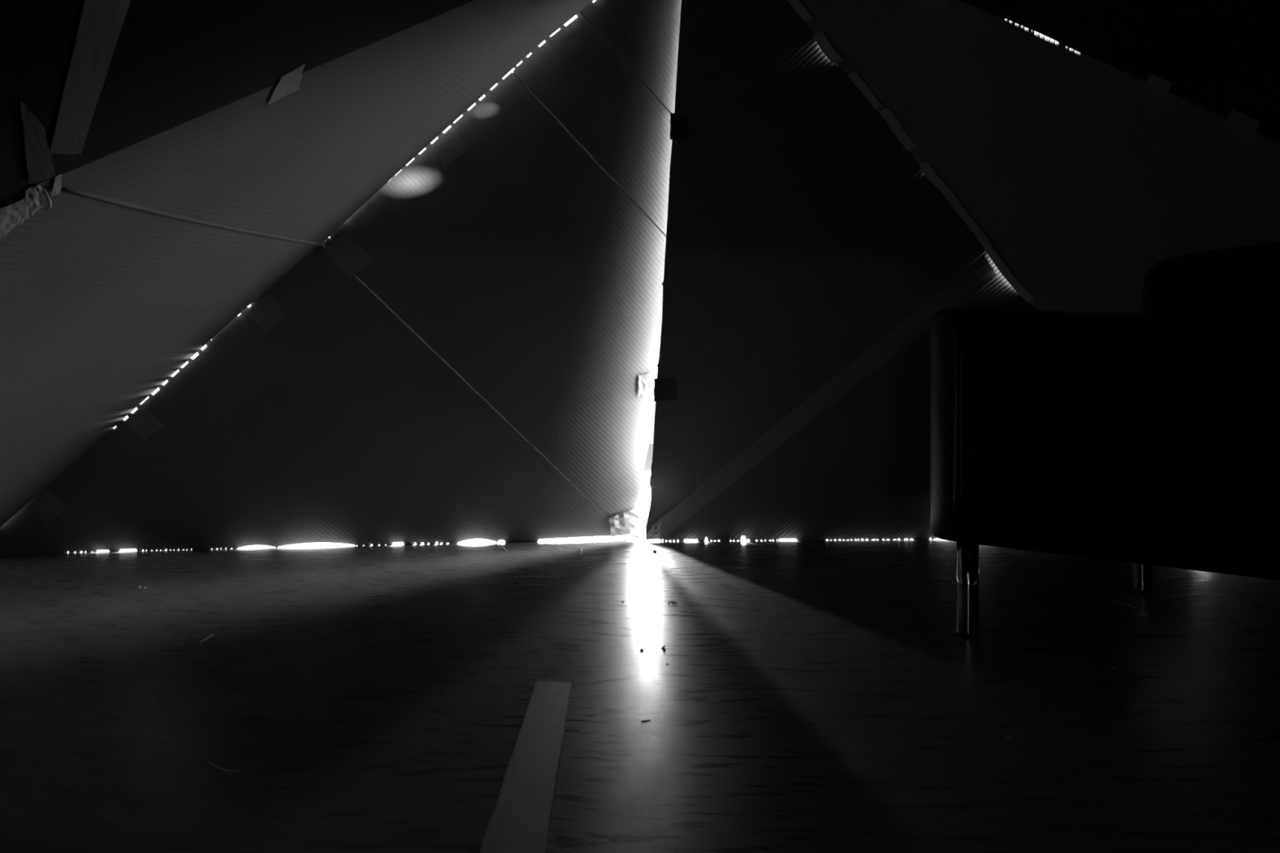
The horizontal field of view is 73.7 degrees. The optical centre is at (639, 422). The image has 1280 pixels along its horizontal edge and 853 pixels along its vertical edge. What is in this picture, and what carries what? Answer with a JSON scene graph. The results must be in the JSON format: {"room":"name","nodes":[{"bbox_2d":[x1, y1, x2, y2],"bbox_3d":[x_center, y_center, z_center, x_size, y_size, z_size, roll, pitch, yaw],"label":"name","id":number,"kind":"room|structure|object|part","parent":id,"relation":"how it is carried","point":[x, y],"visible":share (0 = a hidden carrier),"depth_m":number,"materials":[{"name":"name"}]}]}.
{"room":"tent interior","nodes":[
{"label":"tent interior","id":0,"kind":"room"},
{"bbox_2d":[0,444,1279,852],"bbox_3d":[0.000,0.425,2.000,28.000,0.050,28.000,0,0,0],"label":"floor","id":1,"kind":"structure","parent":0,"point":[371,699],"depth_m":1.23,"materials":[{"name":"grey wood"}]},
{"bbox_2d":[198,633,213,643],"bbox_3d":[-0.797,0.398,1.570,0.006,0.004,0.065,0,0,-4],"label":"twig","id":2,"kind":"object","parent":1,"relation":"on","point":[210,636],"visible":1,"depth_m":1.56,"materials":[{"name":"grey"}]},
{"bbox_2d":[207,760,240,772],"bbox_3d":[-0.486,0.399,0.988,0.060,0.002,0.009,0,0,28],"label":"fibre","id":3,"kind":"object","parent":1,"relation":"on","point":[211,763],"visible":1,"depth_m":0.98,"materials":[{"name":"grey fabric"}]},
{"bbox_2d":[0,0,474,200],"bbox_3d":[-1.555,-0.479,0.315,1.318,1.764,4.979,0,0,27],"label":"cardboard panel","id":4,"kind":"object","parent":1,"relation":"on","point":[82,82],"visible":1,"depth_m":1.42,"materials":[{"name":"black cardboard"}]},
{"bbox_2d":[0,0,593,527],"bbox_3d":[-0.942,-0.479,1.692,2.215,1.765,1.785,0,0,0],"label":"cardboard panel","id":5,"kind":"object","parent":1,"relation":"on","point":[117,268],"visible":1,"depth_m":1.97,"materials":[{"name":"cardboard"}]},
{"bbox_2d":[0,0,681,554],"bbox_3d":[-0.931,-0.479,2.609,2.192,1.776,0.754,0,0,0],"label":"cardboard panel","id":6,"kind":"object","parent":1,"relation":"on","point":[473,352],"visible":0.89,"depth_m":2.55,"materials":[{"name":"cardboard"}]},
{"bbox_2d":[480,680,571,852],"bbox_3d":[-0.118,0.396,0.899,0.063,0.008,0.810,0,0,-1],"label":"tape strip","id":7,"kind":"object","parent":1,"relation":"on","point":[519,822],"visible":1,"depth_m":0.94,"materials":[{"name":"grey plastic"}]},
{"bbox_2d":[645,0,1035,541],"bbox_3d":[1.043,-0.493,2.578,2.027,1.789,0.681,0,0,-2],"label":"cardboard panel","id":8,"kind":"object","parent":1,"relation":"on","point":[811,259],"visible":0.81,"depth_m":2.60,"materials":[{"name":"grey cardboard"}]},
{"bbox_2d":[787,0,1279,313],"bbox_3d":[1.685,-0.489,2.343,2.851,1.778,1.341,0,0,16],"label":"cardboard panel","id":9,"kind":"object","parent":1,"relation":"on","point":[1076,174],"visible":0.7,"depth_m":2.16,"materials":[{"name":"grey cardboard"}]},
{"bbox_2d":[930,241,1279,638],"bbox_3d":[1.100,0.069,1.581,0.805,0.662,0.867,0,0,-38],"label":"sofa","id":10,"kind":"object","parent":1,"relation":"on","point":[1150,437],"visible":1,"depth_m":1.36,"materials":[{"name":"black fabric"}]},
{"bbox_3d":[0.615,0.306,1.602,0.040,0.176,0.040,0,0,0],"label":"leg","id":11,"kind":"part","parent":10,"relation":"part of","materials":[{"name":"silver metal"}]},
{"bbox_3d":[0.845,0.000,1.379,0.145,0.447,0.845,0,0,-38],"label":"arm","id":12,"kind":"part","parent":10,"relation":"part of","materials":[{"name":"black fabric"}]},
{"bbox_3d":[1.183,0.306,2.012,0.040,0.176,0.040,0,0,0],"label":"leg","id":13,"kind":"part","parent":10,"relation":"part of","materials":[{"name":"silver metal"}]},
{"bbox_3d":[1.230,-0.030,1.415,0.797,0.464,0.445,0,0,-38],"label":"backrest","id":14,"kind":"part","parent":10,"relation":"part of","materials":[{"name":"black fabric"}]},
{"bbox_2d":[959,0,1279,140],"bbox_3d":[2.163,-0.491,0.570,1.933,1.776,4.798,0,0,-29],"label":"cardboard panel","id":15,"kind":"object","parent":1,"relation":"on","point":[1220,56],"visible":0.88,"depth_m":1.74,"materials":[{"name":"grey cardboard"}]},
{"bbox_2d":[1101,597,1142,608],"bbox_3d":[1.074,0.399,1.887,0.040,0.002,0.103,0,0,-10],"label":"thread","id":16,"kind":"object","parent":1,"relation":"on","point":[1101,597],"visible":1,"depth_m":1.89,"materials":[{"name":"grey fabric"}]}
]}

